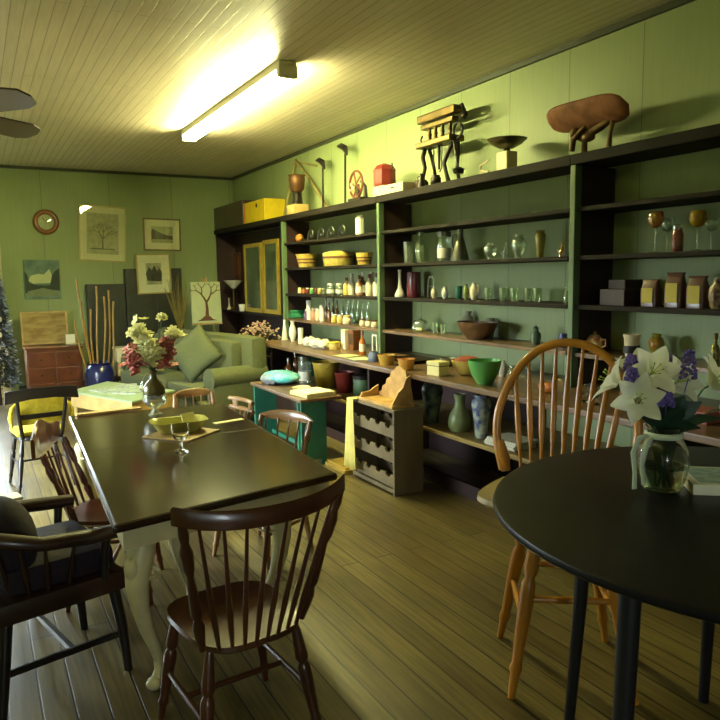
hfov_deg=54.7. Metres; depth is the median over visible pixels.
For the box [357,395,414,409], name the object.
tray
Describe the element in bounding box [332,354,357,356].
paper sheet
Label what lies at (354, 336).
carton
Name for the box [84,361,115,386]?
pot
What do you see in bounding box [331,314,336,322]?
honey jar
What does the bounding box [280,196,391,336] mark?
wall shelf
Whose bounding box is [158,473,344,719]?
chair
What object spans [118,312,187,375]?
mixed bouquet
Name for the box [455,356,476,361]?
cloth
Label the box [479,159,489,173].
clamp
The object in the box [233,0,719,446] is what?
wall
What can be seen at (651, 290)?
packet
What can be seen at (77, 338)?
bamboo pole
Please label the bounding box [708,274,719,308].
vase
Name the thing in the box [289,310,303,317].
cloth
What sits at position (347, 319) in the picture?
honey jar
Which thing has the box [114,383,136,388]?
magazine
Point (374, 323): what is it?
pot
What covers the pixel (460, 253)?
pitcher
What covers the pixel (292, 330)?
statuette
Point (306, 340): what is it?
crumpled tissue
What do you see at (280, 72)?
ceiling light
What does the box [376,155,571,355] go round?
wall shelf
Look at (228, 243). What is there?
wall shelf
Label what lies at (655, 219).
bowl
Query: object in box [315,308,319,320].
toiletry bottle
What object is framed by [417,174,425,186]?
weight
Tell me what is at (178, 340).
cushion
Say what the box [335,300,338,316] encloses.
bottle
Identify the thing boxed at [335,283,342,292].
lidded jar
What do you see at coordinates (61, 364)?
chest
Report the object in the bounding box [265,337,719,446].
countertop
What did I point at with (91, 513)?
chair
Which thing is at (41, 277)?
landscape painting
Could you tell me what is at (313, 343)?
crumpled tissue
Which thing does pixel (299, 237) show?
conch shell
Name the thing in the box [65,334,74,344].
card
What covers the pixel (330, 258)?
lidded basket
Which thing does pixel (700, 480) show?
book
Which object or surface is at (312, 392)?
book
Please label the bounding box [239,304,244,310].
cup
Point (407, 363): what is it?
bowl
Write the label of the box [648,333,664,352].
vase
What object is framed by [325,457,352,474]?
platform
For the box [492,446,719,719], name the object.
round table
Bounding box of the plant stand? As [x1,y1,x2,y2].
[266,353,271,370]
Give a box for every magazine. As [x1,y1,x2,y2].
[89,387,119,392]
[110,390,142,393]
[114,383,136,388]
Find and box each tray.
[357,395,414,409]
[394,355,435,363]
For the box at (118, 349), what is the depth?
9.76 m
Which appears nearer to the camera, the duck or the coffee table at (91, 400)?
the duck
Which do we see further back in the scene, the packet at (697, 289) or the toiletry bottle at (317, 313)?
the toiletry bottle at (317, 313)
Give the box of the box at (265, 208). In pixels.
[243,198,284,223]
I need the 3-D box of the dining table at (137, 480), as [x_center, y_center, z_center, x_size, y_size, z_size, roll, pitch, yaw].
[-0.944,0.826,3.826,1.020,0.760,2.303,-4,8,-26]
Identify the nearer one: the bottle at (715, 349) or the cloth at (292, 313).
the bottle at (715, 349)
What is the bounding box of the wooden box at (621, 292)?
[600,279,642,305]
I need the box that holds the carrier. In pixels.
[372,335,377,350]
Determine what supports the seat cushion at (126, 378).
on the sofa
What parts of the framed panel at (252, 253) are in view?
panel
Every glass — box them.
[456,286,462,298]
[582,382,590,402]
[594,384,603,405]
[647,211,664,251]
[689,210,706,249]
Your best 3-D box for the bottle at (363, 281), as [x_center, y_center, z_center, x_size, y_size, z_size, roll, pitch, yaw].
[0.028,-0.807,7.358,0.082,0.244,0.081,-5,8,-29]
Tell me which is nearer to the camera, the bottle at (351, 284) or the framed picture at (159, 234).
the bottle at (351, 284)
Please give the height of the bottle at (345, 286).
0.189 m
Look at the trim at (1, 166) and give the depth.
10.23 m
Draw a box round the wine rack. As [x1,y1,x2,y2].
[353,399,424,495]
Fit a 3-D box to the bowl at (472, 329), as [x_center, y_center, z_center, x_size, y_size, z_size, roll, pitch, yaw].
[0.939,-0.238,5.587,0.250,0.136,0.414,-5,8,-29]
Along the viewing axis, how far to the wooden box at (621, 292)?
4.29 m
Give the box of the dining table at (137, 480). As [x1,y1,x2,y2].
[68,404,336,690]
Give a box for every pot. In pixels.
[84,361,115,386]
[334,370,353,392]
[359,319,365,325]
[365,319,371,326]
[368,351,378,361]
[371,320,377,326]
[585,337,604,351]
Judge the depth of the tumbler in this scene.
6.45 m
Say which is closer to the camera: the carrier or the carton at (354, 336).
the carrier
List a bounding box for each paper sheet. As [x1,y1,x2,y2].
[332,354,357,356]
[348,357,367,360]
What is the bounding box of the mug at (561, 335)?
[558,333,566,347]
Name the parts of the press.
curved leg, curved leg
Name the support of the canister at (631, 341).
on the wall shelf at (593, 206)
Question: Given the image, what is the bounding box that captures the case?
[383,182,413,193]
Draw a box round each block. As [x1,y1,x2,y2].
[372,185,384,196]
[414,180,427,187]
[416,327,425,330]
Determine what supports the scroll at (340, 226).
on the wall shelf at (294, 277)
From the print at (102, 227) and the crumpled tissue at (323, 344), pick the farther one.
the print at (102, 227)
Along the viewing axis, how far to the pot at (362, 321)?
7.18 m
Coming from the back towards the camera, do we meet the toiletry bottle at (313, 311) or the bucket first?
the toiletry bottle at (313, 311)
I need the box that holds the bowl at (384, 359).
[377,354,395,364]
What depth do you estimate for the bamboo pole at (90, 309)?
9.46 m
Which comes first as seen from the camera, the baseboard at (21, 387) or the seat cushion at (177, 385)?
the seat cushion at (177, 385)
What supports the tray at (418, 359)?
on the counter at (465, 446)
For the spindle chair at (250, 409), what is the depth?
5.04 m
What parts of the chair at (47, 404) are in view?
leg, post, leg, seat, crest rail, leg, post, leg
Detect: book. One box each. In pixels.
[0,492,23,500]
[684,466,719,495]
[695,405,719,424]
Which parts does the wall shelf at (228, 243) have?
panel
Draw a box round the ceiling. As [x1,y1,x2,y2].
[0,0,671,177]
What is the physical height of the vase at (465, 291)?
0.125 m
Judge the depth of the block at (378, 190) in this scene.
6.61 m
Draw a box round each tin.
[328,341,340,349]
[352,373,367,395]
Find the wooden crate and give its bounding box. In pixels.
[214,200,255,229]
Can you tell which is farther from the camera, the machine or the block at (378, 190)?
the machine
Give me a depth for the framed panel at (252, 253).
9.90 m
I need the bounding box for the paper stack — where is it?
[484,432,538,451]
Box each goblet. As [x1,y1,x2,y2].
[171,421,189,453]
[287,174,308,214]
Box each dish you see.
[66,342,82,345]
[149,414,207,433]
[411,318,430,331]
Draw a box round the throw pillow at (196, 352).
[170,323,223,382]
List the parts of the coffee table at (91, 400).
leg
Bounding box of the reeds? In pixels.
[164,275,188,327]
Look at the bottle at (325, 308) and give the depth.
8.15 m
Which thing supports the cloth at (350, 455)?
hanging from the wine rack
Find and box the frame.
[283,159,327,215]
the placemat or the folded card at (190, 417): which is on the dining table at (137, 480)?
the placemat
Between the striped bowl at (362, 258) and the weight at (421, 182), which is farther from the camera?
the striped bowl at (362, 258)
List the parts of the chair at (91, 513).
crest rail, post, leg, post, seat, leg, leg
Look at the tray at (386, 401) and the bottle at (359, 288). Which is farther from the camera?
the bottle at (359, 288)
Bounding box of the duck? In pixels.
[538,376,561,392]
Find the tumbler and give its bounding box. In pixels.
[407,272,420,296]
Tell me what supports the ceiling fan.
hanging from the ceiling
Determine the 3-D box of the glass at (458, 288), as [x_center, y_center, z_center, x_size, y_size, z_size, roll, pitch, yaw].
[0.831,-0.567,5.839,0.058,0.110,0.057,-5,8,-29]
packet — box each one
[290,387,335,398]
[355,215,363,233]
[640,279,661,306]
[664,272,686,307]
[686,276,709,308]
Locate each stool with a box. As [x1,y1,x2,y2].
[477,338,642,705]
[546,93,629,152]
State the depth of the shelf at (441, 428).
5.16 m
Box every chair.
[0,494,132,719]
[4,385,78,494]
[30,419,163,612]
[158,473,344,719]
[172,388,215,407]
[212,409,313,571]
[226,395,254,419]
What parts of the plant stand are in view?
leg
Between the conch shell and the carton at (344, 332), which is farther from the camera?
the conch shell
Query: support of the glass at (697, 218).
on the wall shelf at (593, 206)
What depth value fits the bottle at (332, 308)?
8.00 m
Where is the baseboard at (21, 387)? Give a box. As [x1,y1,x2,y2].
[19,380,85,389]
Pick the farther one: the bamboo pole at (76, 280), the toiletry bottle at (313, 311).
the bamboo pole at (76, 280)
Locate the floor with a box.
[0,398,719,719]
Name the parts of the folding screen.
panel, panel, panel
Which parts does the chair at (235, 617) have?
leg, post, leg, seat, crest rail, leg, leg, post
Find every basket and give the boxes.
[239,320,281,354]
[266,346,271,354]
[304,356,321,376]
[323,251,353,265]
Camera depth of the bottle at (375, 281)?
7.00 m
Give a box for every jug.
[431,287,436,297]
[442,286,447,298]
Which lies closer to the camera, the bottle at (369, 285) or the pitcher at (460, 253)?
the pitcher at (460, 253)
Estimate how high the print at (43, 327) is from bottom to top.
0.458 m
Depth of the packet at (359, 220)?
7.12 m
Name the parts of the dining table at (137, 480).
leg, leg, leg, paper strip, leg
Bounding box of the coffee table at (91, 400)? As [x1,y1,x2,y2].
[71,381,174,415]
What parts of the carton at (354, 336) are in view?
printed panel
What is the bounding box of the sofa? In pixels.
[118,327,267,417]
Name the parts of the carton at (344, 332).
printed panel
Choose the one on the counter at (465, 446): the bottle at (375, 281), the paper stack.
the paper stack
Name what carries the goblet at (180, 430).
on the dining table at (137, 480)
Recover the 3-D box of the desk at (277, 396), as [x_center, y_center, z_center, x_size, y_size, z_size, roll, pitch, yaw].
[-0.629,0.566,6.612,0.400,0.600,1.240,-5,8,-29]
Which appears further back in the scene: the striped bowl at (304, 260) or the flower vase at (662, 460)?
the striped bowl at (304, 260)
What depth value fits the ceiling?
5.16 m
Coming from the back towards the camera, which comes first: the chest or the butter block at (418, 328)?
the chest
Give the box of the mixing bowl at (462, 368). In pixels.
[451,358,470,374]
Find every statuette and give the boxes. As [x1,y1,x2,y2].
[282,320,287,339]
[289,321,296,341]
[298,328,302,343]
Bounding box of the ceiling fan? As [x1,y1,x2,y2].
[0,87,40,137]
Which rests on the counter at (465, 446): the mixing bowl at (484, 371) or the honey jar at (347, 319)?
the mixing bowl at (484, 371)
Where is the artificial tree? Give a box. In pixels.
[0,271,22,404]
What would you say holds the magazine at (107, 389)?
on the coffee table at (91, 400)
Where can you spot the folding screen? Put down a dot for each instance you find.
(128, 303)
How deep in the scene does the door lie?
9.85 m
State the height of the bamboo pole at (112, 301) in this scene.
1.303 m
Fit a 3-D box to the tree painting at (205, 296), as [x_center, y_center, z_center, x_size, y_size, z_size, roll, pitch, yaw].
[-2.265,-0.851,10.261,0.497,0.605,0.066,-5,8,-29]
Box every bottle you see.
[306,300,311,319]
[311,308,315,319]
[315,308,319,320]
[319,305,324,320]
[324,298,327,320]
[327,302,330,321]
[331,298,334,316]
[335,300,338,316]
[343,278,347,294]
[348,273,355,294]
[355,275,362,295]
[359,330,365,354]
[361,272,365,294]
[365,274,372,295]
[373,273,376,295]
[498,360,507,376]
[710,333,719,366]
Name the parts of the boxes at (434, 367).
box lid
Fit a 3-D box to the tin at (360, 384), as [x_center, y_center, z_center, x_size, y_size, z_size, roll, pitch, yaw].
[0.030,0.246,6.779,0.209,0.213,0.203,-5,8,-29]
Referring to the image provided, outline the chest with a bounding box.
[22,343,83,397]
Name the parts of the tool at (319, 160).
rod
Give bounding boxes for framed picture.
[78,204,125,262]
[135,253,171,293]
[142,218,180,250]
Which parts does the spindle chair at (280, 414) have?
leg, post, leg, crest rail, post, leg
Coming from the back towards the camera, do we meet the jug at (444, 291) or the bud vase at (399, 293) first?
the bud vase at (399, 293)
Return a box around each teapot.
[461,311,474,320]
[585,331,605,351]
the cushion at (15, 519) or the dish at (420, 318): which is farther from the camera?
the dish at (420, 318)
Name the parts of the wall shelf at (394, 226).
post, panel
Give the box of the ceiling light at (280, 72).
[181,59,297,141]
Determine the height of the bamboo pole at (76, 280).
1.611 m
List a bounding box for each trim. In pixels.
[0,165,230,179]
[231,0,695,179]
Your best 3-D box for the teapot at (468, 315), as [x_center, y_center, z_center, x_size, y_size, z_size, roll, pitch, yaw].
[0.924,-0.318,5.955,0.120,0.205,0.139,0,7,7]
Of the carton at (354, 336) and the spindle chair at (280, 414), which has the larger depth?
the carton at (354, 336)
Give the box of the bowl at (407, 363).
[397,358,414,369]
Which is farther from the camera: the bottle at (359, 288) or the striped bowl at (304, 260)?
the striped bowl at (304, 260)
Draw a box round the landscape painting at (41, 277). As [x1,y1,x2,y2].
[23,260,60,298]
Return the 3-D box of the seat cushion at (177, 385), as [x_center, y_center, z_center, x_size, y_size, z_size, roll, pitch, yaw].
[-1.769,0.321,7.939,0.620,0.170,0.670,-7,9,-40]
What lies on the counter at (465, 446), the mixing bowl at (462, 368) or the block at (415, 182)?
the mixing bowl at (462, 368)
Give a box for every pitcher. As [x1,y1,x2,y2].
[451,229,468,260]
[470,282,478,299]
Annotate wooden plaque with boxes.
[234,252,241,279]
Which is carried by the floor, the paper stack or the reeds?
the reeds
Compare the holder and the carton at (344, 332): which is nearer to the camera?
the holder
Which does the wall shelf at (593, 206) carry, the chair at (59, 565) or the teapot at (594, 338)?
the teapot at (594, 338)
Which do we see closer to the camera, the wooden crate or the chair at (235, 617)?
the chair at (235, 617)
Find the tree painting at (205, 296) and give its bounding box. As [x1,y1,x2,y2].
[189,282,221,322]
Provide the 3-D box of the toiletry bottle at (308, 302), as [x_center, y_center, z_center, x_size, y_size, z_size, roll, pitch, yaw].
[-0.610,-0.600,8.349,0.070,0.233,0.068,-5,8,-29]
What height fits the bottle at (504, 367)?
0.120 m
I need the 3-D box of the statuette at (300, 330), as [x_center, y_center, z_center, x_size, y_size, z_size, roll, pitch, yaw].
[-0.661,-0.269,7.759,0.060,0.180,0.059,-5,8,-29]
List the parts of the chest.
drawer, drawer, drawer, drawer, drawer, drawer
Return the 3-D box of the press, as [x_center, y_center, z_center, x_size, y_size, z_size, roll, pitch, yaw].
[0.700,-1.790,5.898,0.200,0.641,0.677,-5,8,-29]
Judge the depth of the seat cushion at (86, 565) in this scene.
2.76 m
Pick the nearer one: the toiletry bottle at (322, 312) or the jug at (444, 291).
the jug at (444, 291)
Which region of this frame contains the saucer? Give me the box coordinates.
[292,385,309,388]
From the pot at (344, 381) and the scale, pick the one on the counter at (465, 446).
the pot at (344, 381)
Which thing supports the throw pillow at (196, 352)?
on the sofa
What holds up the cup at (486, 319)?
on the wall shelf at (394, 226)
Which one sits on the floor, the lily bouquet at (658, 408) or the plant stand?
the plant stand
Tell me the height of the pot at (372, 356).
0.087 m
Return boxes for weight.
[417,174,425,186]
[430,175,440,183]
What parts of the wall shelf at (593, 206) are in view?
post, panel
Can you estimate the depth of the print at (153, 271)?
10.51 m
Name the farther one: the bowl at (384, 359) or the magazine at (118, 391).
the magazine at (118, 391)
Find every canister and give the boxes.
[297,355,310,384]
[373,163,395,186]
[623,334,640,355]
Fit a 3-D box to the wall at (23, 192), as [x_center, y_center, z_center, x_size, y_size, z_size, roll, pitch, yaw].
[-4.208,-1.142,10.201,4.950,3.230,0.100,-5,8,-29]
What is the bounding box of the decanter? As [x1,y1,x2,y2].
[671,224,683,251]
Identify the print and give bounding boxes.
[20,311,67,344]
[87,212,118,254]
[145,263,161,284]
[151,226,172,242]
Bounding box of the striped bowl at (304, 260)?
[295,254,317,266]
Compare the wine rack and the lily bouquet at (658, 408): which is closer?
the lily bouquet at (658, 408)
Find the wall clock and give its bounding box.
[32,209,58,233]
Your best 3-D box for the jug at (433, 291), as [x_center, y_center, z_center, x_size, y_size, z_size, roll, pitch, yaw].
[0.653,-0.595,6.146,0.054,0.097,0.063,0,7,7]
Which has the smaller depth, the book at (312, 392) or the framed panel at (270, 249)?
the book at (312, 392)
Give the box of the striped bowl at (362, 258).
[355,253,372,264]
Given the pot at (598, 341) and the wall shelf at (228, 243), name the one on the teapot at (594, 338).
the pot at (598, 341)
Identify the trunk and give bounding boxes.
[115,374,120,382]
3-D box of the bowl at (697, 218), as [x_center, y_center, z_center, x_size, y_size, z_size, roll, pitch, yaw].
[1.852,-0.771,3.814,0.090,0.092,0.090,-5,8,-29]
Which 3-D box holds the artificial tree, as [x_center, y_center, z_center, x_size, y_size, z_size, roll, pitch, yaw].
[-4.822,-0.350,9.179,0.602,1.923,0.611,4,9,37]
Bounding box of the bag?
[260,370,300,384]
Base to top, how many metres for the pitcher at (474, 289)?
0.139 m
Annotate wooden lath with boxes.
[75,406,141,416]
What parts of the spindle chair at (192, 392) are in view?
post, crest rail, post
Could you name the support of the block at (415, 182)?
on the wall shelf at (394, 226)
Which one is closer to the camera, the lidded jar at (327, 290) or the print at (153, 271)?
the lidded jar at (327, 290)
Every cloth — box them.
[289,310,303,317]
[344,396,357,471]
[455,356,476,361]
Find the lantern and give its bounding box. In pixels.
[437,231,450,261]
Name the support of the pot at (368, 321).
on the wall shelf at (294, 277)
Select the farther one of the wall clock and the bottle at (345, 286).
the wall clock
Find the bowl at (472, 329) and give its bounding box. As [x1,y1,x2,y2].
[457,320,497,339]
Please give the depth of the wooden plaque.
11.01 m
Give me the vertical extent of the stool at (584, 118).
0.356 m
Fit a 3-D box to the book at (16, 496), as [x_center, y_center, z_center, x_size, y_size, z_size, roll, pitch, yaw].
[-1.838,0.726,3.579,0.175,0.034,0.115,-7,9,-40]
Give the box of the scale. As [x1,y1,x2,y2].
[487,135,526,170]
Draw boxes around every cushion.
[0,496,37,570]
[0,520,112,595]
[121,367,179,385]
[143,371,202,388]
[168,377,206,400]
[177,335,204,374]
[207,338,241,368]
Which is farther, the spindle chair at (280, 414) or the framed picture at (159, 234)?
the framed picture at (159, 234)
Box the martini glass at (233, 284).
[224,280,242,309]
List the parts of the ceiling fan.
fan blade, fan blade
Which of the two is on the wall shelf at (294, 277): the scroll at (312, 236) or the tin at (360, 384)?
the scroll at (312, 236)
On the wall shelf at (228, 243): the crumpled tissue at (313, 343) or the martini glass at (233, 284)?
the martini glass at (233, 284)
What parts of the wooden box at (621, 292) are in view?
box lid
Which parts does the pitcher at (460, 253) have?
handle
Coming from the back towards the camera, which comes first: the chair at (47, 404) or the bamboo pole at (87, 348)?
the bamboo pole at (87, 348)
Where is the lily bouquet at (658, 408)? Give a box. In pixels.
[591,346,719,432]
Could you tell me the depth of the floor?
3.18 m
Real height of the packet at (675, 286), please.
0.200 m
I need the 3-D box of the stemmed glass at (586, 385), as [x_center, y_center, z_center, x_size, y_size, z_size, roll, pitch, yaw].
[1.300,0.189,4.027,0.070,0.114,0.070,-5,8,-29]
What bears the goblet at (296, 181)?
on the wall shelf at (294, 277)
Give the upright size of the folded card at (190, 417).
0.066 m
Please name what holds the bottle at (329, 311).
on the wall shelf at (294, 277)
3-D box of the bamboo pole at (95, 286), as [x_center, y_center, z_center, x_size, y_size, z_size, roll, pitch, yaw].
[-3.552,-0.242,9.437,0.066,1.511,0.026,-5,8,-29]
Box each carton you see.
[341,329,347,349]
[348,329,360,349]
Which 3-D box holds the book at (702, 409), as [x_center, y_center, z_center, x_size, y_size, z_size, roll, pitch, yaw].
[1.701,0.272,3.515,0.165,0.060,0.225,-5,8,-29]
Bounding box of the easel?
[192,277,221,331]
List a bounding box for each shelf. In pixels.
[214,216,308,370]
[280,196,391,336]
[299,377,619,463]
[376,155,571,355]
[567,123,719,387]
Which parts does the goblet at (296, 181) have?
tank, burner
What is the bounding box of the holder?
[357,366,414,409]
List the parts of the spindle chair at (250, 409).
post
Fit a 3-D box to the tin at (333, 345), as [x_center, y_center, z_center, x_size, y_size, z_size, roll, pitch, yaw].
[-0.260,-0.149,7.147,0.132,0.079,0.129,-5,8,-29]
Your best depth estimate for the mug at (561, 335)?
4.81 m
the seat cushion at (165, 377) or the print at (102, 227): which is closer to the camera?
the seat cushion at (165, 377)
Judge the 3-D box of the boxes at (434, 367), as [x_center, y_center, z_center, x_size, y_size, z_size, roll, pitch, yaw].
[0.585,0.060,5.213,0.105,0.105,0.145,-5,8,-34]
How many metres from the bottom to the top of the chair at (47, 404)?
0.828 m
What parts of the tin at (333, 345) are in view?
lid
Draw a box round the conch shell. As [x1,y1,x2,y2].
[295,234,303,241]
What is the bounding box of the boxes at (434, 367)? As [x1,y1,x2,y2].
[427,360,449,375]
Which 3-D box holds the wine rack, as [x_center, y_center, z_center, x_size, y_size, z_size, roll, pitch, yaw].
[0.211,0.656,5.525,0.280,0.658,0.680,-5,8,-29]
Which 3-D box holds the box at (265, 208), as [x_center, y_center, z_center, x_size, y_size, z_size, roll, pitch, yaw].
[-1.313,-2.022,9.502,0.306,0.280,0.800,-5,8,-29]
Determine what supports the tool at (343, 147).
on the wall shelf at (294, 277)
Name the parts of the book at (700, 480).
printed lid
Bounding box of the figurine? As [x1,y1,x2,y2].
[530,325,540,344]
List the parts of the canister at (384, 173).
tin lid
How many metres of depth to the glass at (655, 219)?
4.01 m
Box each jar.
[326,283,334,294]
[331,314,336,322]
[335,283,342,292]
[337,315,342,322]
[343,315,351,323]
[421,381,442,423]
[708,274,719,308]
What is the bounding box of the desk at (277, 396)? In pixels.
[250,381,341,463]
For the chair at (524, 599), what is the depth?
3.02 m
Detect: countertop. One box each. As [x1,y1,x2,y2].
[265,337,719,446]
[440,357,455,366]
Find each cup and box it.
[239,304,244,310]
[485,318,494,336]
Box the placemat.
[142,428,219,441]
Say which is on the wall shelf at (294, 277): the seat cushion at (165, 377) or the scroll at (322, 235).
the scroll at (322, 235)
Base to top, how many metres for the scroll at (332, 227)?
0.139 m
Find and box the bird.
[557,242,563,255]
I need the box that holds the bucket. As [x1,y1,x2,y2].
[312,360,339,388]
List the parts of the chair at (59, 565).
leg, arm post, arm rail, seat, leg, arm post, leg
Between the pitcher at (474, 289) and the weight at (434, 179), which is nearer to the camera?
the pitcher at (474, 289)
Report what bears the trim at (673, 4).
attached to the wall at (665, 66)
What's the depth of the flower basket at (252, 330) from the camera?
8.55 m
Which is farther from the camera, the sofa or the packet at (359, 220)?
the sofa
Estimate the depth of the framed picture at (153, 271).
10.51 m
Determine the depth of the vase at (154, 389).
4.54 m
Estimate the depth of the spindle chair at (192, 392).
5.59 m
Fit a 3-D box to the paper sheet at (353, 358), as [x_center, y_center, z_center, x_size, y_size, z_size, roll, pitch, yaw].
[-0.005,-0.012,6.297,0.175,0.004,0.220,-3,7,-19]
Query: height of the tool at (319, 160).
0.626 m
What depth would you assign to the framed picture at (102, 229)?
10.27 m
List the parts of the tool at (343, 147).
rod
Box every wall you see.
[0,168,232,390]
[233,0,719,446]
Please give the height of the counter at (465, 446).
0.900 m
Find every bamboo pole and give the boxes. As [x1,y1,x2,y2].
[73,321,86,368]
[75,279,91,361]
[80,302,91,363]
[90,309,94,363]
[95,286,98,363]
[103,296,105,362]
[107,290,110,362]
[112,301,114,366]
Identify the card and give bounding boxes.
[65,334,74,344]
[180,412,195,421]
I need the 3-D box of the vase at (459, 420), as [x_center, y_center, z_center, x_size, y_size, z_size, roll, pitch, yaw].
[0.748,0.392,5.215,0.178,0.280,0.178,-5,8,-29]
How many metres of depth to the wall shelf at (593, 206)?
4.44 m
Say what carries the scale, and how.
on the wall shelf at (394, 226)
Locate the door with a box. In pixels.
[0,250,10,397]
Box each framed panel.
[243,242,263,312]
[262,239,280,314]
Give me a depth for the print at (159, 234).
10.68 m
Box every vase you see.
[142,369,166,414]
[395,270,404,296]
[448,393,471,431]
[463,284,468,298]
[471,393,491,438]
[535,230,545,256]
[630,424,689,493]
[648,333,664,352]
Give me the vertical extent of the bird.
0.103 m
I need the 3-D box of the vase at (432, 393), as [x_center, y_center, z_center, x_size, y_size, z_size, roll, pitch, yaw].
[0.573,0.328,5.525,0.172,0.337,0.172,-5,8,-29]
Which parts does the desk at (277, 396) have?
panel, panel, post, panel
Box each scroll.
[307,229,313,239]
[317,228,323,238]
[327,226,333,237]
[338,224,345,236]
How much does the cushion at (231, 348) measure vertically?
0.460 m
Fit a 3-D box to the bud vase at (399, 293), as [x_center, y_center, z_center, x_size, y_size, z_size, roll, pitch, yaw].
[0.377,-0.727,6.604,0.104,0.258,0.102,-5,8,-29]
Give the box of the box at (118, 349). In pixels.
[112,346,130,375]
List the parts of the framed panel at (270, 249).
panel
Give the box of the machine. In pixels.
[348,170,368,201]
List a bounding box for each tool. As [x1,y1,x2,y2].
[315,157,324,206]
[337,143,347,202]
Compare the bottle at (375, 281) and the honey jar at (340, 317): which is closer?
the bottle at (375, 281)
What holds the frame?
on the wall shelf at (294, 277)
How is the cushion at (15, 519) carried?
on the chair at (59, 565)
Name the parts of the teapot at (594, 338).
lid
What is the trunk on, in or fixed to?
on the floor
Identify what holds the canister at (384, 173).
on the block at (378, 190)
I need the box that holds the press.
[415,103,467,181]
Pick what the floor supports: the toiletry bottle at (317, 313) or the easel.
the easel
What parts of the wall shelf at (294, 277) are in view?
post, panel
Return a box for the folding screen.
[85,268,183,363]
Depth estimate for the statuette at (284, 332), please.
8.26 m
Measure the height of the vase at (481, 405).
0.311 m
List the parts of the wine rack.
panel, bottle rail, bottle rail, board, bottle rail, bottle rail, bottle rail, bottle rail, panel, panel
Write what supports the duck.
on the counter at (465, 446)
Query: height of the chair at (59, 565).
0.788 m
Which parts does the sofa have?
arm, arm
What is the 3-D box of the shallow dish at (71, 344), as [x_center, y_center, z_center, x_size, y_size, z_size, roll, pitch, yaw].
[-3.968,-0.219,9.680,0.240,0.030,0.200,-5,8,-29]
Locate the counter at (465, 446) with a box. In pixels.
[265,337,719,503]
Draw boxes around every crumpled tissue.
[302,336,314,346]
[309,338,320,348]
[317,339,329,348]
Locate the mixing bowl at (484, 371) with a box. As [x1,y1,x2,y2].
[468,358,501,384]
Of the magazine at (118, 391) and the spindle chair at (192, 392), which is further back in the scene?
the magazine at (118, 391)
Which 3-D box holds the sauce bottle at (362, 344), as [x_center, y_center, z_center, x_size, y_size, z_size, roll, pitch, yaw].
[0.023,-0.167,6.625,0.064,0.231,0.063,-5,8,-29]
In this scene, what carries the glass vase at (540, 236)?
on the wall shelf at (394, 226)
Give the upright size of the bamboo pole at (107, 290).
1.451 m

